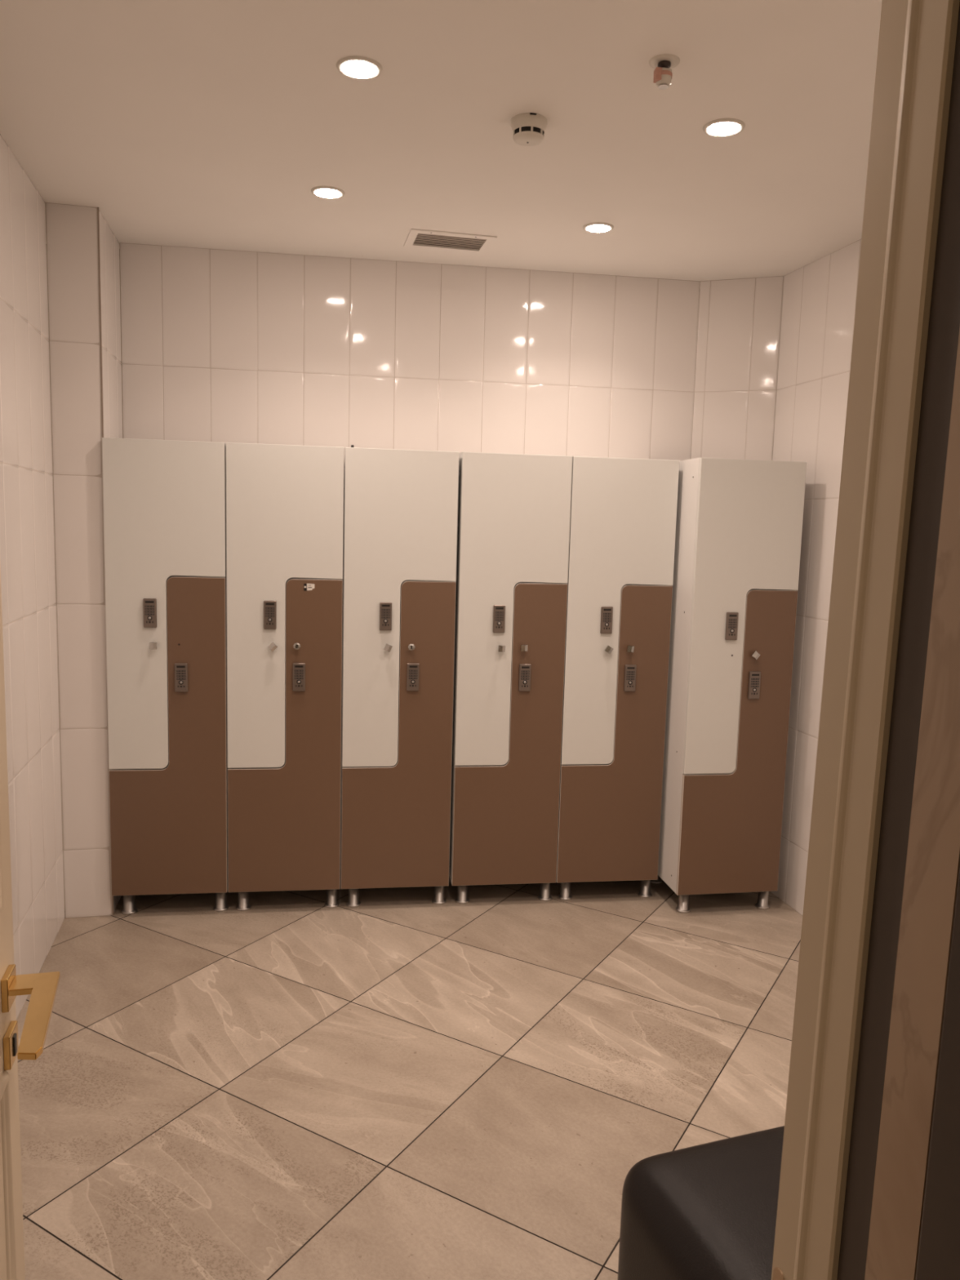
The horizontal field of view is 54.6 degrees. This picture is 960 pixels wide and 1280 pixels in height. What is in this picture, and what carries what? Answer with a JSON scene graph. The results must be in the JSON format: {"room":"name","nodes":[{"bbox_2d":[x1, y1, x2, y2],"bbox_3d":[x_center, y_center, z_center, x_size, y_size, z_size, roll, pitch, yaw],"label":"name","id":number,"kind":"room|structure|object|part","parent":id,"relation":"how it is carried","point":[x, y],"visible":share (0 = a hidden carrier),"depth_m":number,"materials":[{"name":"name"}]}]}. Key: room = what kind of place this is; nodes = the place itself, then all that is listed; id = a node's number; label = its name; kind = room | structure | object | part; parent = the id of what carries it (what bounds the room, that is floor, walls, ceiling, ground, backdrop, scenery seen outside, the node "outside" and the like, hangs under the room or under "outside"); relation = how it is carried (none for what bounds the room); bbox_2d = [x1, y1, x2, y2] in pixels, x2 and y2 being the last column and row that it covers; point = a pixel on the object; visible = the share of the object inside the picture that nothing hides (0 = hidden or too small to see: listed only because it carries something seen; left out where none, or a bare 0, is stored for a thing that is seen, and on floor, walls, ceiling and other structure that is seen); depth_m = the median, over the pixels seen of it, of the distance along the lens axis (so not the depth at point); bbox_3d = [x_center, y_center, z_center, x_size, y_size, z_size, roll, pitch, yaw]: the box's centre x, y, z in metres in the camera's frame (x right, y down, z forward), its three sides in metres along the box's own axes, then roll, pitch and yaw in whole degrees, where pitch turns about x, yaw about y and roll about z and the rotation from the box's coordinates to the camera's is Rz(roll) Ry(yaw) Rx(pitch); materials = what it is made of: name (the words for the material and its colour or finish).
{"room":"changing room","nodes":[
{"label":"changing room","id":0,"kind":"room"},
{"bbox_2d":[0,133,122,1019],"bbox_3d":[-1.262,-0.078,2.331,0.251,2.788,3.642,0,7,-14],"label":"wall","id":1,"kind":"structure","parent":0,"point":[27,537],"depth_m":3.24,"materials":[{"name":"tile"}]},
{"bbox_2d":[0,564,60,1279],"bbox_3d":[-0.613,0.455,1.077,0.138,2.052,0.800,0,7,-14],"label":"door","id":2,"kind":"structure","parent":1,"relation":"in","point":[42,987],"depth_m":1.40,"materials":[{"name":"beige paint"}]},
{"bbox_3d":[-0.616,-0.008,1.017,0.009,0.900,0.630,0,7,-14],"label":"moulding","id":3,"kind":"part","parent":2,"relation":"part of","materials":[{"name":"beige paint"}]},
{"bbox_3d":[-0.644,1.014,1.141,0.009,0.660,0.630,0,7,-14],"label":"moulding","id":4,"kind":"part","parent":2,"relation":"part of","materials":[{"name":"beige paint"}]},
{"bbox_3d":[-0.650,0.536,1.332,0.066,0.010,0.240,-1,7,-19],"label":"handle","id":5,"kind":"part","parent":2,"relation":"part of","materials":[{"name":"gold metal"}]},
{"bbox_2d":[45,202,111,918],"bbox_3d":[-1.572,-0.250,3.676,0.184,2.788,0.050,0,7,-13],"label":"wall","id":6,"kind":"structure","parent":0,"point":[71,229],"depth_m":3.64,"materials":[{"name":"tile"}]},
{"bbox_2d":[97,207,113,915],"bbox_3d":[-1.476,-0.246,3.672,0.004,2.788,0.004,1,7,-8],"label":"trim","id":7,"kind":"structure","parent":6,"relation":"attached to","point":[98,207],"depth_m":3.56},
{"bbox_2d":[16,870,802,1279],"bbox_3d":[0.314,1.458,1.810,3.507,0.050,5.529,1,7,-8],"label":"floor","id":8,"kind":"structure","parent":0,"point":[399,1084],"depth_m":2.78,"materials":[{"name":"tile"}]},
{"bbox_2d":[102,437,228,915],"bbox_3d":[-1.285,0.157,3.934,0.460,1.936,0.480,1,7,-8],"label":"locker","id":9,"kind":"object","parent":8,"relation":"on","point":[165,500],"visible":0.94,"depth_m":3.72,"materials":[{"name":"laminate"}]},
{"bbox_3d":[-1.460,1.086,3.874,0.062,0.096,0.062,1,7,-8],"label":"leg","id":10,"kind":"part","parent":9,"relation":"part of","materials":[{"name":"metal"}]},
{"bbox_3d":[-1.294,0.022,3.687,0.028,0.028,0.030,1,7,-8],"label":"knob","id":11,"kind":"part","parent":9,"relation":"part of","materials":[{"name":"silver metal"}]},
{"bbox_3d":[-1.247,-0.129,3.699,0.458,1.307,0.017,1,7,-8],"label":"door","id":12,"kind":"part","parent":9,"relation":"part of","materials":[{"name":"white laminate"}]},
{"bbox_3d":[-1.261,0.397,3.763,0.458,1.307,0.017,1,7,-8],"label":"door","id":13,"kind":"part","parent":9,"relation":"part of","materials":[{"name":"brown laminate"}]},
{"bbox_3d":[-1.094,1.089,3.928,0.062,0.096,0.062,1,7,-8],"label":"leg","id":14,"kind":"part","parent":9,"relation":"part of","materials":[{"name":"metal"}]},
{"bbox_2d":[226,442,344,911],"bbox_3d":[-0.827,0.161,4.002,0.460,1.936,0.480,1,7,-8],"label":"locker","id":15,"kind":"object","parent":8,"relation":"on","point":[285,503],"visible":1,"depth_m":3.79,"materials":[{"name":"laminate"}]},
{"bbox_3d":[-1.002,1.090,3.942,0.062,0.096,0.062,1,7,-8],"label":"leg","id":16,"kind":"part","parent":15,"relation":"part of","materials":[{"name":"metal"}]},
{"bbox_3d":[-0.836,0.027,3.755,0.028,0.028,0.030,-44,11,-1],"label":"knob","id":17,"kind":"part","parent":15,"relation":"part of","materials":[{"name":"silver metal"}]},
{"bbox_3d":[-0.788,-0.124,3.767,0.458,1.307,0.017,1,7,-8],"label":"door","id":18,"kind":"part","parent":15,"relation":"part of","materials":[{"name":"white laminate"}]},
{"bbox_3d":[-0.803,0.402,3.830,0.458,1.307,0.017,1,7,-8],"label":"door","id":19,"kind":"part","parent":15,"relation":"part of","materials":[{"name":"brown laminate"}]},
{"bbox_3d":[-0.741,0.024,3.769,0.029,0.029,0.029,13,5,-10],"label":"knob","id":20,"kind":"part","parent":15,"relation":"part of","materials":[{"name":"silver metal"}]},
{"bbox_3d":[-0.636,1.093,3.996,0.062,0.096,0.062,1,7,-8],"label":"leg","id":21,"kind":"part","parent":15,"relation":"part of","materials":[{"name":"metal"}]},
{"bbox_2d":[341,444,458,907],"bbox_3d":[-0.368,0.159,4.069,0.460,1.948,0.480,1,7,-8],"label":"locker","id":22,"kind":"object","parent":8,"relation":"on","point":[401,506],"visible":1,"depth_m":3.85,"materials":[{"name":"laminate"}]},
{"bbox_3d":[-0.544,1.094,4.010,0.062,0.096,0.062,1,7,-8],"label":"leg","id":23,"kind":"part","parent":22,"relation":"part of","materials":[{"name":"metal"}]},
{"bbox_3d":[-0.378,0.032,3.823,0.028,0.028,0.030,23,3,-10],"label":"knob","id":24,"kind":"part","parent":22,"relation":"part of","materials":[{"name":"silver metal"}]},
{"bbox_3d":[-0.345,0.406,3.898,0.458,1.307,0.017,1,7,-8],"label":"door","id":25,"kind":"part","parent":22,"relation":"part of","materials":[{"name":"brown laminate"}]},
{"bbox_3d":[-0.330,-0.119,3.835,0.458,1.307,0.017,1,7,-8],"label":"door","id":26,"kind":"part","parent":22,"relation":"part of","materials":[{"name":"white laminate"}]},
{"bbox_3d":[-0.283,0.028,3.837,0.029,0.029,0.029,1,7,-8],"label":"knob","id":27,"kind":"part","parent":22,"relation":"part of","materials":[{"name":"silver metal"}]},
{"bbox_3d":[-0.178,1.098,4.064,0.062,0.096,0.062,1,7,-8],"label":"leg","id":28,"kind":"part","parent":22,"relation":"part of","materials":[{"name":"metal"}]},
{"bbox_2d":[448,451,572,903],"bbox_3d":[0.099,0.170,4.140,0.460,1.936,0.480,1,7,-8],"label":"locker","id":29,"kind":"object","parent":8,"relation":"on","point":[514,509],"visible":0.94,"depth_m":3.92,"materials":[{"name":"laminate"}]},
{"bbox_3d":[-0.076,1.099,4.079,0.062,0.096,0.062,1,7,-8],"label":"leg","id":30,"kind":"part","parent":29,"relation":"part of","materials":[{"name":"metal"}]},
{"bbox_3d":[0.090,0.035,3.892,0.028,0.028,0.030,4,7,-9],"label":"knob","id":31,"kind":"part","parent":29,"relation":"part of","materials":[{"name":"silver metal"}]},
{"bbox_3d":[0.123,0.411,3.968,0.458,1.307,0.017,1,7,-8],"label":"door","id":32,"kind":"part","parent":29,"relation":"part of","materials":[{"name":"brown laminate"}]},
{"bbox_3d":[0.137,-0.116,3.904,0.458,1.307,0.017,1,7,-8],"label":"door","id":33,"kind":"part","parent":29,"relation":"part of","materials":[{"name":"white laminate"}]},
{"bbox_3d":[0.184,0.033,3.906,0.028,0.028,0.030,1,7,-8],"label":"knob","id":34,"kind":"part","parent":29,"relation":"part of","materials":[{"name":"silver metal"}]},
{"bbox_3d":[0.290,1.102,4.133,0.062,0.096,0.062,1,7,-8],"label":"leg","id":35,"kind":"part","parent":29,"relation":"part of","materials":[{"name":"metal"}]},
{"bbox_2d":[555,456,679,900],"bbox_3d":[0.556,0.174,4.207,0.460,1.936,0.480,1,7,-8],"label":"locker","id":36,"kind":"object","parent":8,"relation":"on","point":[623,517],"visible":0.88,"depth_m":3.99,"materials":[{"name":"laminate"}]},
{"bbox_3d":[0.381,1.103,4.147,0.062,0.096,0.062,1,7,-8],"label":"leg","id":37,"kind":"part","parent":36,"relation":"part of","materials":[{"name":"metal"}]},
{"bbox_3d":[0.547,0.040,3.960,0.028,0.028,0.030,33,1,-11],"label":"knob","id":38,"kind":"part","parent":36,"relation":"part of","materials":[{"name":"silver metal"}]},
{"bbox_3d":[0.580,0.415,4.035,0.458,1.307,0.017,1,7,-8],"label":"door","id":39,"kind":"part","parent":36,"relation":"part of","materials":[{"name":"brown laminate"}]},
{"bbox_3d":[0.594,-0.111,3.972,0.458,1.307,0.017,1,7,-8],"label":"door","id":40,"kind":"part","parent":36,"relation":"part of","materials":[{"name":"white laminate"}]},
{"bbox_3d":[0.642,0.037,3.974,0.028,0.028,0.030,7,6,-9],"label":"knob","id":41,"kind":"part","parent":36,"relation":"part of","materials":[{"name":"silver metal"}]},
{"bbox_3d":[0.747,1.107,4.201,0.062,0.096,0.062,1,7,-8],"label":"leg","id":42,"kind":"part","parent":36,"relation":"part of","materials":[{"name":"metal"}]},
{"bbox_2d":[617,1125,784,1279],"bbox_3d":[0.602,1.224,1.646,0.573,0.471,0.573,-1,7,-19],"label":"pouf","id":43,"kind":"object","parent":8,"relation":"on","point":[708,1211],"visible":0.45,"depth_m":1.66,"materials":[{"name":"black leather"}]},
{"bbox_2d":[650,457,806,913],"bbox_3d":[1.056,0.200,4.109,0.460,1.936,0.480,0,7,-10],"label":"locker","id":44,"kind":"object","parent":8,"relation":"on","point":[739,522],"visible":0.94,"depth_m":3.90,"materials":[{"name":"laminate"}]},
{"bbox_3d":[0.828,1.088,4.375,0.062,0.096,0.062,0,7,-10],"label":"leg","id":45,"kind":"part","parent":44,"relation":"part of","materials":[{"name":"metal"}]},
{"bbox_3d":[0.885,1.129,4.044,0.062,0.096,0.062,0,7,-10],"label":"leg","id":46,"kind":"part","parent":44,"relation":"part of","materials":[{"name":"metal"}]},
{"bbox_3d":[1.085,0.441,3.937,0.458,1.307,0.017,0,7,-10],"label":"door","id":47,"kind":"part","parent":44,"relation":"part of","materials":[{"name":"brown laminate"}]},
{"bbox_3d":[1.099,-0.085,3.874,0.458,1.307,0.017,0,7,-10],"label":"door","id":48,"kind":"part","parent":44,"relation":"part of","materials":[{"name":"white laminate"}]},
{"bbox_3d":[1.147,0.063,3.877,0.028,0.028,0.030,39,-1,-12],"label":"knob","id":49,"kind":"part","parent":44,"relation":"part of","materials":[{"name":"silver metal"}]},
{"bbox_3d":[1.250,1.132,4.108,0.062,0.096,0.062,0,7,-10],"label":"leg","id":50,"kind":"part","parent":44,"relation":"part of","materials":[{"name":"metal"}]},
{"bbox_2d":[119,242,700,870],"bbox_3d":[-0.297,-0.292,4.315,2.571,2.788,0.050,1,7,-8],"label":"wall","id":51,"kind":"structure","parent":0,"point":[219,345],"depth_m":4.16,"materials":[{"name":"tile"}]},
{"bbox_2d":[0,0,882,284],"bbox_3d":[0.345,-1.364,1.509,3.700,0.050,5.600,1,7,-8],"label":"ceiling","id":52,"kind":"structure","parent":0,"point":[211,124],"depth_m":2.70,"materials":[{"name":"paint"}]},
{"bbox_2d":[311,186,345,199],"bbox_3d":[-0.535,-1.574,3.276,0.118,0.006,0.118,1,7,-8],"label":"recessed light","id":53,"kind":"object","parent":52,"relation":"in","point":[323,192],"visible":1,"depth_m":3.27,"materials":[{"name":"white plastic"}]},
{"bbox_2d":[315,188,341,197],"bbox_3d":[-0.535,-1.574,3.276,0.091,0.006,0.091,1,7,-8],"label":"diffuser","id":54,"kind":"object","parent":53,"relation":"attached to","point":[321,193],"depth_m":3.27,"materials":[{"name":"white plastic"}]},
{"bbox_2d":[336,55,382,79],"bbox_3d":[-0.308,-1.459,2.375,0.118,0.006,0.118,1,7,-8],"label":"recessed light","id":55,"kind":"object","parent":52,"relation":"in","point":[355,67],"visible":1,"depth_m":2.37,"materials":[{"name":"white plastic"}]},
{"bbox_2d":[341,60,377,77],"bbox_3d":[-0.308,-1.459,2.375,0.091,0.006,0.091,1,7,-8],"label":"diffuser","id":56,"kind":"object","parent":55,"relation":"attached to","point":[349,68],"depth_m":2.37,"materials":[{"name":"white plastic"}]},
{"bbox_2d":[403,228,497,253],"bbox_3d":[-0.125,-1.627,3.801,0.346,0.006,0.234,0,7,-12],"label":"ceiling vent","id":57,"kind":"object","parent":52,"relation":"in","point":[416,238],"visible":1,"depth_m":3.79,"materials":[{"name":"metal"}]},
{"bbox_2d":[510,112,547,146],"bbox_3d":[0.140,-1.455,2.663,0.106,0.059,0.109,1,7,-8],"label":"smoke detector","id":58,"kind":"object","parent":52,"relation":"attached to","point":[529,128],"visible":1,"depth_m":2.63,"materials":[{"name":"white plastic"}]},
{"bbox_2d":[582,222,613,233],"bbox_3d":[0.455,-1.583,3.576,0.118,0.006,0.118,1,7,-8],"label":"recessed light","id":59,"kind":"object","parent":52,"relation":"in","point":[596,227],"visible":1,"depth_m":3.56,"materials":[{"name":"white plastic"}]},
{"bbox_2d":[586,224,610,231],"bbox_3d":[0.455,-1.583,3.576,0.091,0.006,0.091,1,7,-8],"label":"diffuser","id":60,"kind":"object","parent":59,"relation":"attached to","point":[589,228],"depth_m":3.57,"materials":[{"name":"white plastic"}]},
{"bbox_2d":[648,53,679,89],"bbox_3d":[0.456,-1.403,2.307,0.076,0.060,0.076,1,7,-8],"label":"sprinkler head","id":61,"kind":"object","parent":52,"relation":"attached to","point":[663,64],"visible":1,"depth_m":2.29},
{"bbox_3d":[0.457,-1.430,2.304,0.076,0.004,0.076,1,7,-8],"label":"ceiling plate","id":62,"kind":"part","parent":61,"relation":"part of","materials":[{"name":"white plastic"}]},
{"bbox_2d":[702,118,745,137],"bbox_3d":[0.699,-1.466,2.666,0.118,0.006,0.118,1,7,-8],"label":"recessed light","id":63,"kind":"object","parent":52,"relation":"in","point":[722,127],"visible":1,"depth_m":2.66,"materials":[{"name":"white plastic"}]},
{"bbox_2d":[707,122,740,135],"bbox_3d":[0.699,-1.466,2.666,0.091,0.006,0.091,1,7,-8],"label":"diffuser","id":64,"kind":"object","parent":63,"relation":"attached to","point":[713,128],"depth_m":2.66,"materials":[{"name":"white plastic"}]},
{"bbox_2d":[690,275,783,460],"bbox_3d":[1.161,-0.266,4.429,0.368,2.788,0.050,4,7,20],"label":"wall","id":65,"kind":"structure","parent":0,"point":[740,320],"depth_m":4.29,"materials":[{"name":"tile"}]},
{"bbox_2d":[769,239,861,915],"bbox_3d":[1.721,-0.038,2.677,0.050,2.788,3.454,0,7,-13],"label":"wall","id":66,"kind":"structure","parent":0,"point":[819,300],"depth_m":3.97,"materials":[{"name":"tile"}]},
{"bbox_2d":[864,328,959,1279],"bbox_3d":[0.348,0.486,0.657,0.170,2.160,0.052,1,7,-8],"label":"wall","id":67,"kind":"structure","parent":0,"point":[933,853],"depth_m":0.61,"materials":[{"name":"beige wood veneer"}]},
{"bbox_2d":[915,865,959,1279],"bbox_3d":[0.367,0.494,0.589,0.191,2.160,0.089,1,7,-8],"label":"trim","id":68,"kind":"structure","parent":67,"relation":"attached to","point":[939,1248],"depth_m":0.58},
{"bbox_3d":[0.548,0.167,0.723,3.300,2.788,0.100,1,7,-8],"label":"wall","id":69,"kind":"structure","parent":0,"visible":0},
{"bbox_2d":[771,0,959,1279],"bbox_3d":[0.310,0.472,0.760,0.135,2.160,0.086,1,7,-8],"label":"trim","id":70,"kind":"structure","parent":69,"relation":"attached to","point":[917,41],"depth_m":0.69,"materials":[{"name":"beige paint"}]},
{"bbox_3d":[0.251,0.640,0.800,0.006,0.214,0.022,1,7,-8],"label":"strike plate","id":71,"kind":"part","parent":70,"relation":"part of","materials":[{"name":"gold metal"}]},
{"bbox_2d":[836,1,959,1279],"bbox_3d":[0.333,0.480,0.700,0.146,2.160,0.040,1,7,-8],"label":"trim","id":72,"kind":"structure","parent":69,"relation":"attached to","point":[944,326],"depth_m":0.64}
]}

